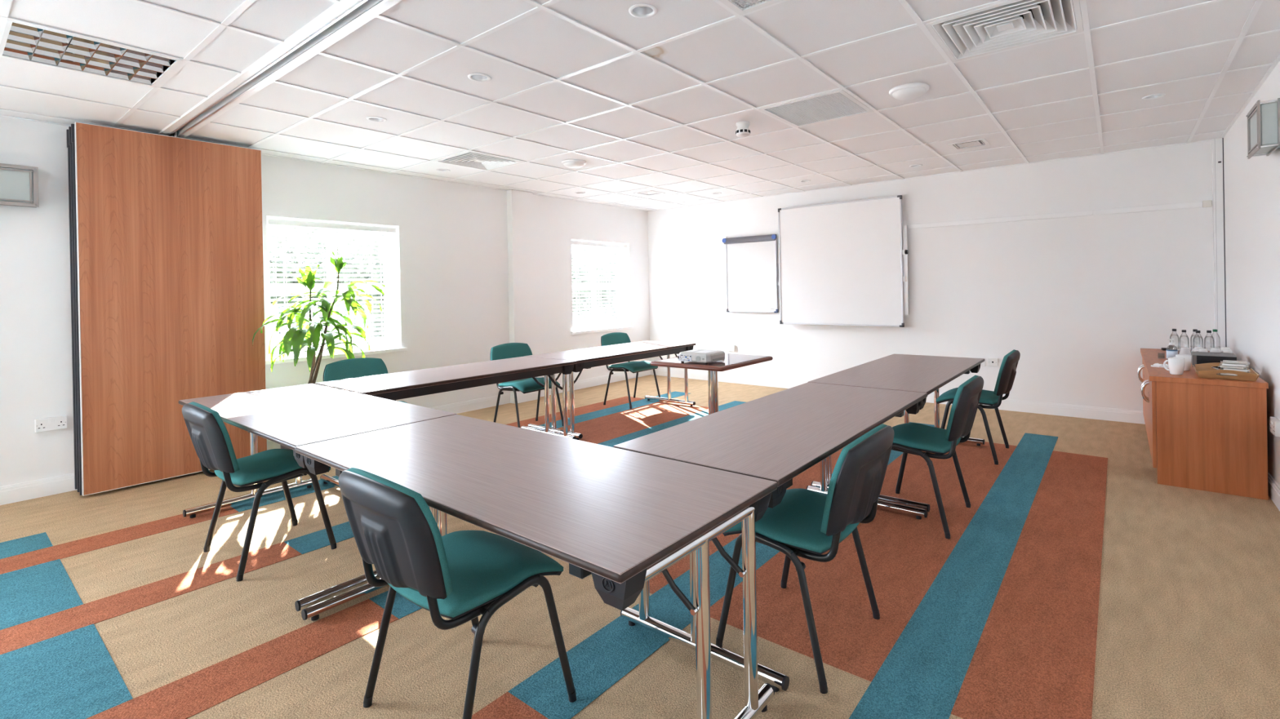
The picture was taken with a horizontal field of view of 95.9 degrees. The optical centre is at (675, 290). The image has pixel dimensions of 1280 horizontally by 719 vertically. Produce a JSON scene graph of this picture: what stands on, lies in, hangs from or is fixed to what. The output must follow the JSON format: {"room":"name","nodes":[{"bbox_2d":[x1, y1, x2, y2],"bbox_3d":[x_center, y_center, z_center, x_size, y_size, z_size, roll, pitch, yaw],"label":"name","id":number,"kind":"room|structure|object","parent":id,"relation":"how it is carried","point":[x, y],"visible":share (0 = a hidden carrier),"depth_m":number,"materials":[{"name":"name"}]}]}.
{"room":"conference room","nodes":[
{"label":"conference room","id":0,"kind":"room"},
{"bbox_2d":[0,115,650,486],"bbox_3d":[-3.784,-0.020,4.637,0.260,2.760,11.150,-1,0,38],"label":"wall","id":1,"kind":"structure","parent":0,"point":[451,273],"depth_m":5.71,"materials":[{"name":"paint"}]},
{"bbox_2d":[0,163,39,207],"bbox_3d":[-4.301,-0.673,3.668,0.116,0.260,0.330,-1,0,38],"label":"wall light","id":2,"kind":"object","parent":1,"relation":"attached to","point":[19,184],"visible":1,"depth_m":3.71,"materials":[{"name":"silver metal"}]},
{"bbox_2d":[34,415,66,432],"bbox_3d":[-4.180,0.893,3.863,0.031,0.086,0.146,-1,0,38],"label":"wall socket","id":3,"kind":"object","parent":1,"relation":"attached to","point":[43,424],"visible":1,"depth_m":3.85,"materials":[{"name":"white plastic"}]},
{"bbox_2d":[0,369,650,505],"bbox_3d":[-3.673,1.301,4.448,0.113,0.115,10.950,-1,0,38],"label":"baseboard","id":4,"kind":"structure","parent":1,"relation":"attached to","point":[14,493],"depth_m":6.13,"materials":[{"name":"white paint"}]},
{"bbox_2d":[266,217,407,364],"bbox_3d":[-3.165,-0.011,5.372,0.245,1.255,1.220,-1,0,38],"label":"window","id":5,"kind":"structure","parent":1,"relation":"in","point":[388,346],"depth_m":5.42,"materials":[{"name":"white plastic"}]},
{"bbox_2d":[266,218,397,351],"bbox_3d":[-3.135,-0.054,5.349,0.072,1.134,1.094,-1,0,38],"label":"blind","id":6,"kind":"object","parent":5,"relation":"attached to","point":[282,223],"visible":0.78,"depth_m":5.36,"materials":[{"name":"white plastic"}]},
{"bbox_2d":[570,240,634,334],"bbox_3d":[-1.080,-0.056,8.083,0.245,1.255,1.220,-1,0,38],"label":"window","id":7,"kind":"structure","parent":1,"relation":"in","point":[620,326],"depth_m":8.13,"materials":[{"name":"white plastic"}]},
{"bbox_2d":[571,240,627,326],"bbox_3d":[-1.050,-0.099,8.060,0.072,1.134,1.094,-1,0,38],"label":"blind","id":8,"kind":"object","parent":7,"relation":"attached to","point":[573,242],"visible":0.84,"depth_m":8.04,"materials":[{"name":"white plastic"}]},
{"bbox_2d":[506,189,536,393],"bbox_3d":[-1.831,0.069,6.884,0.096,2.500,0.310,-1,0,38],"label":"wall pillar","id":9,"kind":"structure","parent":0,"point":[520,217],"depth_m":6.82,"materials":[{"name":"paint"}]},
{"bbox_2d":[0,374,1279,718],"bbox_3d":[-1.215,1.379,2.559,6.910,0.122,11.350,-1,0,38],"label":"floor","id":10,"kind":"structure","parent":0,"point":[1073,583],"depth_m":2.32,"materials":[{"name":"beige carpet"}]},
{"bbox_2d":[182,401,337,582],"bbox_3d":[-2.118,0.933,2.925,0.535,0.804,0.549,-1,0,38],"label":"chair","id":11,"kind":"object","parent":10,"relation":"on","point":[209,435],"visible":0.94,"depth_m":2.75,"materials":[{"name":"teal fabric"}]},
{"bbox_2d":[178,383,456,611],"bbox_3d":[-2.007,0.981,3.149,1.781,0.698,0.718,-1,0,38],"label":"folding table","id":12,"kind":"object","parent":10,"relation":"on","point":[291,417],"visible":0.49,"depth_m":2.97,"materials":[{"name":"brown wood"}]},
{"bbox_2d":[252,251,385,449],"bbox_3d":[-2.876,0.507,4.771,0.841,1.668,0.892,-1,0,9],"label":"potted plant","id":13,"kind":"object","parent":10,"relation":"on","point":[300,339],"visible":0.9,"depth_m":4.63,"materials":[{"name":"green plant"}]},
{"bbox_2d":[323,357,407,403],"bbox_3d":[-2.337,0.933,4.398,0.549,0.804,0.535,-1,0,38],"label":"chair","id":14,"kind":"object","parent":10,"relation":"on","point":[362,366],"visible":0.29,"depth_m":4.51,"materials":[{"name":"teal fabric"}]},
{"bbox_2d":[315,356,577,488],"bbox_3d":[-1.663,0.972,4.473,0.718,0.698,1.781,-1,0,38],"label":"folding table","id":15,"kind":"object","parent":10,"relation":"on","point":[411,384],"visible":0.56,"depth_m":4.32,"materials":[{"name":"brown wood"}]},
{"bbox_2d":[337,467,576,718],"bbox_3d":[-0.689,0.911,1.794,0.535,0.804,0.549,-1,0,38],"label":"chair","id":16,"kind":"object","parent":10,"relation":"on","point":[461,576],"visible":1,"depth_m":1.62,"materials":[{"name":"teal fabric"}]},
{"bbox_2d":[489,342,563,427],"bbox_3d":[-1.438,0.914,5.510,0.549,0.804,0.535,-1,0,38],"label":"chair","id":17,"kind":"object","parent":10,"relation":"on","point":[509,350],"visible":0.49,"depth_m":5.47,"materials":[{"name":"teal fabric"}]},
{"bbox_2d":[294,414,777,718],"bbox_3d":[-0.597,0.959,2.051,1.781,0.698,0.718,-1,0,38],"label":"folding table","id":18,"kind":"object","parent":10,"relation":"on","point":[621,518],"visible":0.89,"depth_m":1.72,"materials":[{"name":"brown wood"}]},
{"bbox_2d":[524,340,695,439],"bbox_3d":[-0.590,0.948,5.902,0.718,0.698,1.781,-1,0,38],"label":"folding table","id":19,"kind":"object","parent":10,"relation":"on","point":[588,357],"visible":0.7,"depth_m":5.59,"materials":[{"name":"brown wood"}]},
{"bbox_2d":[600,332,661,408],"bbox_3d":[-0.536,0.895,6.659,0.549,0.804,0.535,-1,0,38],"label":"chair","id":20,"kind":"object","parent":10,"relation":"on","point":[615,338],"visible":0.57,"depth_m":6.59,"materials":[{"name":"teal fabric"}]},
{"bbox_2d":[649,353,773,414],"bbox_3d":[0.308,0.919,4.669,0.693,0.734,0.787,-1,0,38],"label":"pedestal table","id":21,"kind":"object","parent":10,"relation":"on","point":[731,362],"visible":0.41,"depth_m":4.56,"materials":[{"name":"brown wood"}]},
{"bbox_2d":[677,349,724,364],"bbox_3d":[0.208,0.513,4.493,0.288,0.081,0.283,-1,0,34],"label":"projector","id":22,"kind":"object","parent":21,"relation":"on","point":[705,356],"visible":1,"depth_m":4.40,"materials":[{"name":"grey plastic"}]},
{"bbox_2d":[711,356,724,362],"bbox_3d":[0.330,0.527,4.420,0.005,0.021,0.191,-1,0,34],"label":"vent","id":23,"kind":"object","parent":22,"relation":"attached to","point":[723,357],"depth_m":4.42,"materials":[{"name":"grey plastic"}]},
{"bbox_2d":[613,382,927,692],"bbox_3d":[0.586,0.936,2.728,0.718,0.698,1.781,-1,0,38],"label":"folding table","id":24,"kind":"object","parent":10,"relation":"on","point":[778,437],"visible":0.73,"depth_m":2.36,"materials":[{"name":"brown wood"}]},
{"bbox_2d":[715,423,894,693],"bbox_3d":[0.505,0.888,2.149,0.549,0.804,0.535,-1,0,38],"label":"chair","id":25,"kind":"object","parent":10,"relation":"on","point":[807,524],"visible":0.91,"depth_m":1.97,"materials":[{"name":"green fabric"}]},
{"bbox_2d":[807,354,984,511],"bbox_3d":[1.668,0.912,4.150,0.718,0.698,1.781,-1,0,38],"label":"folding table","id":26,"kind":"object","parent":10,"relation":"on","point":[901,372],"visible":0.53,"depth_m":3.93,"materials":[{"name":"brown wood"}]},
{"bbox_2d":[891,375,983,539],"bbox_3d":[1.425,0.869,3.252,0.549,0.804,0.535,-1,0,38],"label":"chair","id":27,"kind":"object","parent":10,"relation":"on","point":[913,438],"visible":0.91,"depth_m":3.06,"materials":[{"name":"green fabric"}]},
{"bbox_2d":[936,349,1020,465],"bbox_3d":[2.336,0.849,4.441,0.549,0.804,0.535,-1,0,38],"label":"chair","id":28,"kind":"object","parent":10,"relation":"on","point":[1007,371],"visible":0.84,"depth_m":4.22,"materials":[{"name":"green fabric"}]},
{"bbox_2d":[1137,348,1268,500],"bbox_3d":[3.840,0.879,4.317,0.572,0.690,1.937,-1,0,38],"label":"sideboard","id":29,"kind":"object","parent":10,"relation":"on","point":[1206,434],"visible":0.98,"depth_m":3.55,"materials":[{"name":"brown wood"}]},
{"bbox_2d":[1151,363,1168,368],"bbox_3d":[3.451,0.528,4.073,0.100,0.025,0.130,-1,0,-32],"label":"paper napkin","id":30,"kind":"object","parent":29,"relation":"on","point":[1156,365],"visible":0.62,"depth_m":4.07,"materials":[{"name":"white paper"}]},
{"bbox_2d":[1158,353,1165,359],"bbox_3d":[3.809,0.509,4.522,0.048,0.048,0.028,-1,0,30],"label":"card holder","id":31,"kind":"object","parent":29,"relation":"on","point":[1162,356],"visible":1,"depth_m":4.52,"materials":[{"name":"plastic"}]},
{"bbox_2d":[1161,345,1173,351],"bbox_3d":[4.292,0.501,5.029,0.081,0.045,0.036,-1,0,23],"label":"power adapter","id":32,"kind":"object","parent":29,"relation":"on","point":[1172,346],"visible":0.51,"depth_m":5.02,"materials":[{"name":"black plastic"}]},
{"bbox_2d":[1165,338,1177,359],"bbox_3d":[3.790,0.451,4.403,0.068,0.165,0.068,-1,0,38],"label":"soap dispenser","id":33,"kind":"object","parent":29,"relation":"on","point":[1170,353],"visible":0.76,"depth_m":4.39,"materials":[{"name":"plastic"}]},
{"bbox_2d":[1163,357,1184,374],"bbox_3d":[3.257,0.493,3.759,0.084,0.105,0.103,-1,0,11],"label":"mug","id":34,"kind":"object","parent":29,"relation":"on","point":[1175,365],"visible":1,"depth_m":3.73,"materials":[{"name":"white ceramic"}]},
{"bbox_2d":[1169,328,1179,354],"bbox_3d":[4.110,0.422,4.750,0.062,0.211,0.062,-1,0,38],"label":"water bottle","id":35,"kind":"object","parent":29,"relation":"on","point":[1173,330],"visible":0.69,"depth_m":4.75,"materials":[{"name":"clear plastic"}]},
{"bbox_2d":[1173,354,1191,371],"bbox_3d":[3.445,0.489,3.918,0.084,0.105,0.103,-1,0,11],"label":"mug","id":36,"kind":"object","parent":29,"relation":"on","point":[1188,358],"visible":0.44,"depth_m":3.87,"materials":[{"name":"white ceramic"}]},
{"bbox_2d":[1178,329,1189,349],"bbox_3d":[4.088,0.422,4.635,0.062,0.211,0.062,-1,0,38],"label":"water bottle","id":37,"kind":"object","parent":29,"relation":"on","point":[1183,331],"visible":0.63,"depth_m":4.63,"materials":[{"name":"clear plastic"}]},
{"bbox_2d":[1177,347,1191,355],"bbox_3d":[3.938,0.487,4.464,0.097,0.088,0.080,-1,0,-16],"label":"coffee cup","id":38,"kind":"object","parent":29,"relation":"on","point":[1183,350],"visible":0.59,"depth_m":4.45,"materials":[{"name":"white ceramic"}]},
{"bbox_2d":[1190,328,1200,351],"bbox_3d":[4.213,0.420,4.674,0.062,0.211,0.062,-1,0,38],"label":"water bottle","id":39,"kind":"object","parent":29,"relation":"on","point":[1193,330],"visible":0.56,"depth_m":4.69,"materials":[{"name":"clear plastic"}]},
{"bbox_2d":[1191,346,1203,351],"bbox_3d":[4.062,0.485,4.490,0.080,0.088,0.097,-1,0,-26],"label":"coffee cup","id":40,"kind":"object","parent":29,"relation":"on","point":[1195,348],"visible":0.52,"depth_m":4.48,"materials":[{"name":"white ceramic"}]},
{"bbox_2d":[1192,330,1203,348],"bbox_3d":[4.131,0.422,4.558,0.062,0.211,0.062,-1,0,38],"label":"water bottle","id":41,"kind":"object","parent":29,"relation":"on","point":[1197,331],"visible":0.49,"depth_m":4.56,"materials":[{"name":"clear plastic"}]},
{"bbox_2d":[1194,348,1208,351],"bbox_3d":[4.006,0.486,4.386,0.097,0.088,0.080,-1,0,-26],"label":"coffee cup","id":42,"kind":"object","parent":29,"relation":"on","point":[1199,349],"visible":0.37,"depth_m":4.37,"materials":[{"name":"white ceramic"}]},
{"bbox_2d":[1140,348,1268,388],"bbox_3d":[3.847,0.550,4.307,0.540,0.032,1.937,-1,0,38],"label":"countertop","id":43,"kind":"structure","parent":29,"relation":"on","point":[1149,356],"depth_m":3.67,"materials":[{"name":"brown wood"}]},
{"bbox_2d":[1204,330,1214,348],"bbox_3d":[4.209,0.420,4.548,0.062,0.211,0.062,-1,0,38],"label":"water bottle","id":44,"kind":"object","parent":29,"relation":"on","point":[1207,331],"visible":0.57,"depth_m":4.55,"materials":[{"name":"clear plastic"}]},
{"bbox_2d":[1191,351,1236,368],"bbox_3d":[3.809,0.493,4.086,0.224,0.084,0.284,-1,0,41],"label":"box","id":45,"kind":"object","parent":29,"relation":"on","point":[1197,357],"visible":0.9,"depth_m":4.02,"materials":[{"name":"black plastic"}]},
{"bbox_2d":[1209,328,1220,350],"bbox_3d":[4.339,0.418,4.637,0.062,0.211,0.062,-1,0,38],"label":"water bottle","id":46,"kind":"object","parent":29,"relation":"on","point":[1213,330],"visible":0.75,"depth_m":4.63,"materials":[{"name":"clear plastic"}]},
{"bbox_2d":[1209,347,1220,352],"bbox_3d":[4.136,0.484,4.408,0.097,0.088,0.080,-1,0,11],"label":"coffee cup","id":47,"kind":"object","parent":29,"relation":"on","point":[1212,349],"visible":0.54,"depth_m":4.39,"materials":[{"name":"white ceramic"}]},
{"bbox_2d":[1218,349,1232,353],"bbox_3d":[4.120,0.484,4.321,0.097,0.088,0.080,-1,0,36],"label":"coffee cup","id":48,"kind":"object","parent":29,"relation":"on","point":[1229,351],"visible":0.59,"depth_m":4.30,"materials":[{"name":"white ceramic"}]},
{"bbox_2d":[1220,346,1231,351],"bbox_3d":[4.252,0.481,4.449,0.097,0.088,0.080,-1,0,-19],"label":"coffee cup","id":49,"kind":"object","parent":29,"relation":"on","point":[1222,348],"visible":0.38,"depth_m":4.44,"materials":[{"name":"white ceramic"}]},
{"bbox_2d":[1192,362,1259,381],"bbox_3d":[3.466,0.510,3.644,0.282,0.064,0.402,-1,0,40],"label":"serving tray","id":50,"kind":"object","parent":29,"relation":"on","point":[1204,370],"visible":0.88,"depth_m":3.54,"materials":[{"name":"brown wood"}]},
{"bbox_2d":[1217,373,1237,376],"bbox_3d":[3.511,0.527,3.629,0.080,0.014,0.132,-1,0,-34],"label":"biscuit","id":51,"kind":"object","parent":50,"relation":"on","point":[1222,374],"visible":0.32,"depth_m":3.62,"materials":[{"name":"white paper"}]},
{"label":"biscuit","id":52,"kind":"object","parent":51,"relation":"on","visible":0},
{"bbox_2d":[1220,368,1250,372],"bbox_3d":[3.517,0.497,3.624,0.132,0.014,0.080,-1,0,42],"label":"notepad","id":53,"kind":"object","parent":52,"relation":"on","point":[1237,370],"visible":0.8,"depth_m":3.59,"materials":[{"name":"white paper"}]},
{"bbox_2d":[1217,365,1248,369],"bbox_3d":[3.514,0.482,3.633,0.080,0.014,0.132,-1,0,-34],"label":"biscuit","id":54,"kind":"object","parent":53,"relation":"on","point":[1220,366],"visible":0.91,"depth_m":3.60,"materials":[{"name":"paper"}]},
{"bbox_2d":[1219,362,1249,367],"bbox_3d":[3.514,0.467,3.626,0.080,0.014,0.132,-1,0,-41],"label":"notepad","id":55,"kind":"object","parent":54,"relation":"on","point":[1223,363],"visible":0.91,"depth_m":3.60,"materials":[{"name":"white paper"}]},
{"bbox_2d":[1220,360,1249,364],"bbox_3d":[3.519,0.452,3.628,0.132,0.014,0.080,-1,0,42],"label":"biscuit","id":56,"kind":"object","parent":55,"relation":"on","point":[1228,362],"visible":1,"depth_m":3.61,"materials":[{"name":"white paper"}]},
{"bbox_2d":[0,0,1279,211],"bbox_3d":[-1.248,-1.329,2.539,6.870,0.303,11.350,-1,0,38],"label":"ceiling","id":57,"kind":"structure","parent":0,"point":[656,102],"depth_m":3.39,"materials":[{"name":"tile"}]},
{"bbox_2d":[0,19,182,86],"bbox_3d":[-2.883,-1.189,2.847,0.576,0.084,0.576,-1,0,38],"label":"light","id":58,"kind":"object","parent":57,"relation":"attached to","point":[20,41],"visible":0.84,"depth_m":2.85,"materials":[{"name":"white metal"}]},
{"bbox_2d":[157,0,401,137],"bbox_3d":[-1.301,-1.185,2.387,6.368,0.048,0.144,-1,0,38],"label":"ceiling track","id":59,"kind":"object","parent":57,"relation":"attached to","point":[342,18],"visible":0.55,"depth_m":2.88,"materials":[{"name":"white metal"}]},
{"bbox_2d":[66,128,77,489],"bbox_3d":[-3.771,0.094,4.312,0.089,2.490,1.043,-1,0,38],"label":"sliding panel","id":60,"kind":"object","parent":59,"relation":"hanging from","point":[67,130],"visible":0.16,"depth_m":3.90,"materials":[{"name":"grey"}]},
{"bbox_2d":[68,126,173,492],"bbox_3d":[-3.692,0.092,4.251,0.089,2.490,1.043,-1,0,38],"label":"sliding panel","id":61,"kind":"object","parent":59,"relation":"hanging from","point":[69,127],"visible":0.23,"depth_m":3.84,"materials":[{"name":"grey metal"}]},
{"bbox_2d":[71,121,267,496],"bbox_3d":[-3.612,0.091,4.190,0.089,2.490,1.043,-1,0,38],"label":"sliding panel","id":62,"kind":"object","parent":59,"relation":"hanging from","point":[169,238],"visible":0.87,"depth_m":4.07,"materials":[{"name":"brown wood"}]},
{"bbox_2d":[366,115,386,121],"bbox_3d":[-2.042,-1.196,3.941,0.124,0.059,0.124,-1,0,38],"label":"recessed light","id":63,"kind":"object","parent":57,"relation":"in","point":[373,118],"visible":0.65,"depth_m":3.96,"materials":[{"name":"silver metal"}]},
{"bbox_2d":[436,168,449,172],"bbox_3d":[-2.262,-1.197,5.623,0.124,0.059,0.124,-1,0,38],"label":"recessed light","id":64,"kind":"object","parent":57,"relation":"in","point":[438,170],"visible":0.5,"depth_m":5.64,"materials":[{"name":"silver metal"}]},
{"bbox_2d":[432,151,524,170],"bbox_3d":[-1.787,-1.238,5.257,0.574,0.129,0.574,-1,0,38],"label":"ceiling vent","id":65,"kind":"object","parent":57,"relation":"in","point":[470,159],"visible":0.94,"depth_m":5.26,"materials":[{"name":"white metal"}]},
{"bbox_2d":[467,72,490,81],"bbox_3d":[-1.091,-1.211,3.209,0.124,0.059,0.124,-1,0,38],"label":"recessed light","id":66,"kind":"object","parent":57,"relation":"in","point":[477,77],"visible":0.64,"depth_m":3.24,"materials":[{"name":"silver metal"}]},
{"bbox_2d":[561,159,586,168],"bbox_3d":[-0.944,-1.169,5.367,0.230,0.056,0.230,-1,0,38],"label":"ceiling light","id":67,"kind":"object","parent":57,"relation":"attached to","point":[570,163],"visible":1,"depth_m":5.30,"materials":[{"name":"white plastic"}]},
{"bbox_2d":[563,161,584,168],"bbox_3d":[-0.944,-1.160,5.367,0.198,0.038,0.198,-1,0,38],"label":"diffuser","id":68,"kind":"object","parent":67,"relation":"attached to","point":[568,164],"depth_m":5.31,"materials":[{"name":"white plastic"}]},
{"bbox_2d":[628,3,657,17],"bbox_3d":[-0.140,-1.226,2.477,0.124,0.059,0.124,-1,0,38],"label":"recessed light","id":69,"kind":"object","parent":57,"relation":"in","point":[640,10],"visible":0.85,"depth_m":2.50,"materials":[{"name":"white metal"}]},
{"bbox_2d":[633,190,665,195],"bbox_3d":[-0.324,-1.248,7.160,0.280,0.080,0.280,-1,0,38],"label":"ceiling vent","id":70,"kind":"object","parent":57,"relation":"in","point":[647,193],"visible":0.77,"depth_m":7.19,"materials":[{"name":"white metal"}]},
{"bbox_2d":[735,120,750,137],"bbox_3d":[0.492,-1.173,4.200,0.105,0.094,0.106,-1,0,38],"label":"smoke detector","id":71,"kind":"object","parent":57,"relation":"attached to","point":[743,130],"visible":1,"depth_m":4.16,"materials":[{"name":"white plastic"}]},
{"bbox_2d":[719,0,782,15],"bbox_3d":[0.336,-1.232,2.112,0.580,0.061,0.580,-1,0,38],"label":"ceiling vent","id":72,"kind":"object","parent":57,"relation":"in","point":[736,6],"visible":1,"depth_m":2.43,"materials":[{"name":"silver metal"}]},
{"bbox_2d":[800,179,810,182],"bbox_3d":[1.469,-1.267,6.538,0.124,0.059,0.124,-1,0,38],"label":"recessed light","id":73,"kind":"object","parent":57,"relation":"in","point":[804,180],"visible":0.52,"depth_m":6.56,"materials":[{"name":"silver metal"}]},
{"bbox_2d":[757,88,874,127],"bbox_3d":[0.957,-1.248,3.904,0.580,0.061,0.580,-1,0,38],"label":"ceiling vent","id":74,"kind":"object","parent":57,"relation":"in","point":[836,104],"visible":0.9,"depth_m":3.90,"materials":[{"name":"white plastic"}]},
{"bbox_2d":[888,82,929,100],"bbox_3d":[1.434,-1.207,3.539,0.230,0.056,0.230,-1,0,38],"label":"ceiling light","id":75,"kind":"object","parent":57,"relation":"attached to","point":[908,91],"visible":1,"depth_m":3.48,"materials":[{"name":"white plastic"}]},
{"bbox_2d":[892,86,926,100],"bbox_3d":[1.434,-1.198,3.539,0.198,0.038,0.198,-1,0,38],"label":"diffuser","id":76,"kind":"object","parent":75,"relation":"attached to","point":[901,93],"depth_m":3.49,"materials":[{"name":"white plastic"}]},
{"bbox_2d":[909,164,922,167],"bbox_3d":[2.420,-1.282,5.807,0.124,0.059,0.124,-1,0,38],"label":"recessed light","id":77,"kind":"object","parent":57,"relation":"in","point":[915,165],"visible":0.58,"depth_m":5.83,"materials":[{"name":"silver metal"}]},
{"bbox_2d":[947,138,990,150],"bbox_3d":[2.530,-1.294,4.965,0.280,0.080,0.280,-1,0,38],"label":"ceiling vent","id":78,"kind":"object","parent":57,"relation":"in","point":[968,144],"visible":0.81,"depth_m":4.99,"materials":[{"name":"white plastic"}]},
{"bbox_2d":[924,0,1083,62],"bbox_3d":[1.542,-1.291,2.697,0.574,0.129,0.574,-1,0,38],"label":"ceiling vent","id":79,"kind":"object","parent":57,"relation":"in","point":[1011,24],"visible":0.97,"depth_m":2.72,"materials":[{"name":"white plastic"}]},
{"bbox_2d":[1141,93,1165,100],"bbox_3d":[3.115,-1.288,3.758,0.124,0.059,0.124,-1,0,38],"label":"recessed light","id":80,"kind":"object","parent":57,"relation":"in","point":[1153,96],"visible":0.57,"depth_m":3.77,"materials":[{"name":"silver metal"}]},
{"bbox_2d":[647,140,1214,411],"bbox_3d":[2.196,-0.134,6.944,6.410,2.760,0.200,-1,0,38],"label":"wall","id":81,"kind":"structure","parent":0,"point":[1079,299],"depth_m":5.84,"materials":[{"name":"paint"}]},
{"bbox_2d":[724,344,735,351],"bbox_3d":[0.751,0.789,7.924,0.146,0.086,0.031,-1,0,38],"label":"wall socket","id":82,"kind":"object","parent":81,"relation":"attached to","point":[727,347],"visible":1,"depth_m":7.92,"materials":[{"name":"white plastic"}]},
{"bbox_2d":[722,234,778,312],"bbox_3d":[0.997,-0.215,7.686,0.814,1.014,0.084,-1,0,38],"label":"flip chart","id":83,"kind":"object","parent":81,"relation":"attached to","point":[751,261],"visible":1,"depth_m":7.66,"materials":[{"name":"white paper"}]},
{"bbox_2d":[777,195,908,327],"bbox_3d":[1.967,-0.319,6.920,1.601,1.474,0.111,-1,0,38],"label":"whiteboard","id":84,"kind":"object","parent":81,"relation":"attached to","point":[841,263],"visible":1,"depth_m":6.84,"materials":[{"name":"white plastic"}]},
{"bbox_2d":[650,368,1145,424],"bbox_3d":[2.154,1.190,6.861,6.410,0.115,0.018,-1,0,38],"label":"baseboard","id":85,"kind":"structure","parent":81,"relation":"attached to","point":[1037,407],"depth_m":5.80,"materials":[{"name":"white paint"}]},
{"bbox_2d":[975,357,985,366],"bbox_3d":[3.200,0.750,6.050,0.090,0.084,0.016,-1,0,38],"label":"wall socket","id":86,"kind":"object","parent":81,"relation":"attached to","point":[983,364],"visible":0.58,"depth_m":6.03,"materials":[{"name":"white plastic"}]},
{"bbox_2d":[987,357,998,366],"bbox_3d":[3.290,0.742,5.978,0.090,0.084,0.021,-1,0,38],"label":"wall socket","id":87,"kind":"object","parent":81,"relation":"attached to","point":[991,362],"visible":1,"depth_m":5.97,"materials":[{"name":"white plastic"}]},
{"bbox_2d":[908,200,1212,229],"bbox_3d":[3.607,-0.731,5.706,2.500,0.058,0.026,-1,0,38],"label":"wall rail","id":88,"kind":"object","parent":81,"relation":"attached to","point":[1207,203],"visible":1,"depth_m":5.54,"materials":[{"name":"white paint"}]},
{"bbox_2d":[1211,137,1226,348],"bbox_3d":[4.635,-0.042,4.911,0.068,2.500,0.053,-1,0,38],"label":"trim","id":89,"kind":"structure","parent":81,"relation":"attached to","point":[1217,144],"depth_m":4.89,"materials":[{"name":"white paint"}]},
{"bbox_2d":[1223,61,1279,485],"bbox_3d":[1.418,-0.102,0.510,0.200,2.760,11.350,-1,0,38],"label":"wall","id":90,"kind":"structure","parent":0,"point":[1251,185],"depth_m":3.81,"materials":[{"name":"paint"}]},
{"bbox_2d":[1245,97,1279,159],"bbox_3d":[3.265,-0.893,3.189,0.116,0.260,0.330,-1,0,38],"label":"wall light","id":91,"kind":"object","parent":90,"relation":"attached to","point":[1263,119],"visible":1,"depth_m":3.09,"materials":[{"name":"silver metal"}]},
{"bbox_2d":[1267,471,1279,511],"bbox_3d":[1.355,1.222,0.580,0.018,0.115,10.950,-1,0,38],"label":"baseboard","id":92,"kind":"structure","parent":90,"relation":"attached to","point":[1273,488],"depth_m":3.36,"materials":[{"name":"white paint"}]},
{"bbox_2d":[1269,417,1279,436],"bbox_3d":[3.430,0.779,3.298,0.031,0.086,0.146,-1,0,38],"label":"wall socket","id":93,"kind":"object","parent":90,"relation":"attached to","point":[1274,424],"visible":1,"depth_m":3.26,"materials":[{"name":"white plastic"}]},
{"label":"outside","id":94,"kind":"structure","parent":0,"visible":0},
{"bbox_3d":[-17.221,1.864,18.312,37.740,0.100,60.000,-1,0,38],"label":"ground","id":95,"kind":"structure","parent":94,"visible":0},
{"bbox_2d":[270,304,374,357],"bbox_3d":[-7.383,0.968,8.777,0.082,1.350,5.500,-1,0,38],"label":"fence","id":96,"kind":"object","parent":95,"relation":"on","point":[271,308],"visible":0.07,"depth_m":10.22,"materials":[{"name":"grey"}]},
{"bbox_2d":[269,226,617,349],"bbox_3d":[-6.852,0.055,14.091,1.768,3.309,24.193,-1,0,38],"label":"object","id":97,"kind":"object","parent":95,"relation":"on","point":[294,228],"visible":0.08,"depth_m":12.97,"materials":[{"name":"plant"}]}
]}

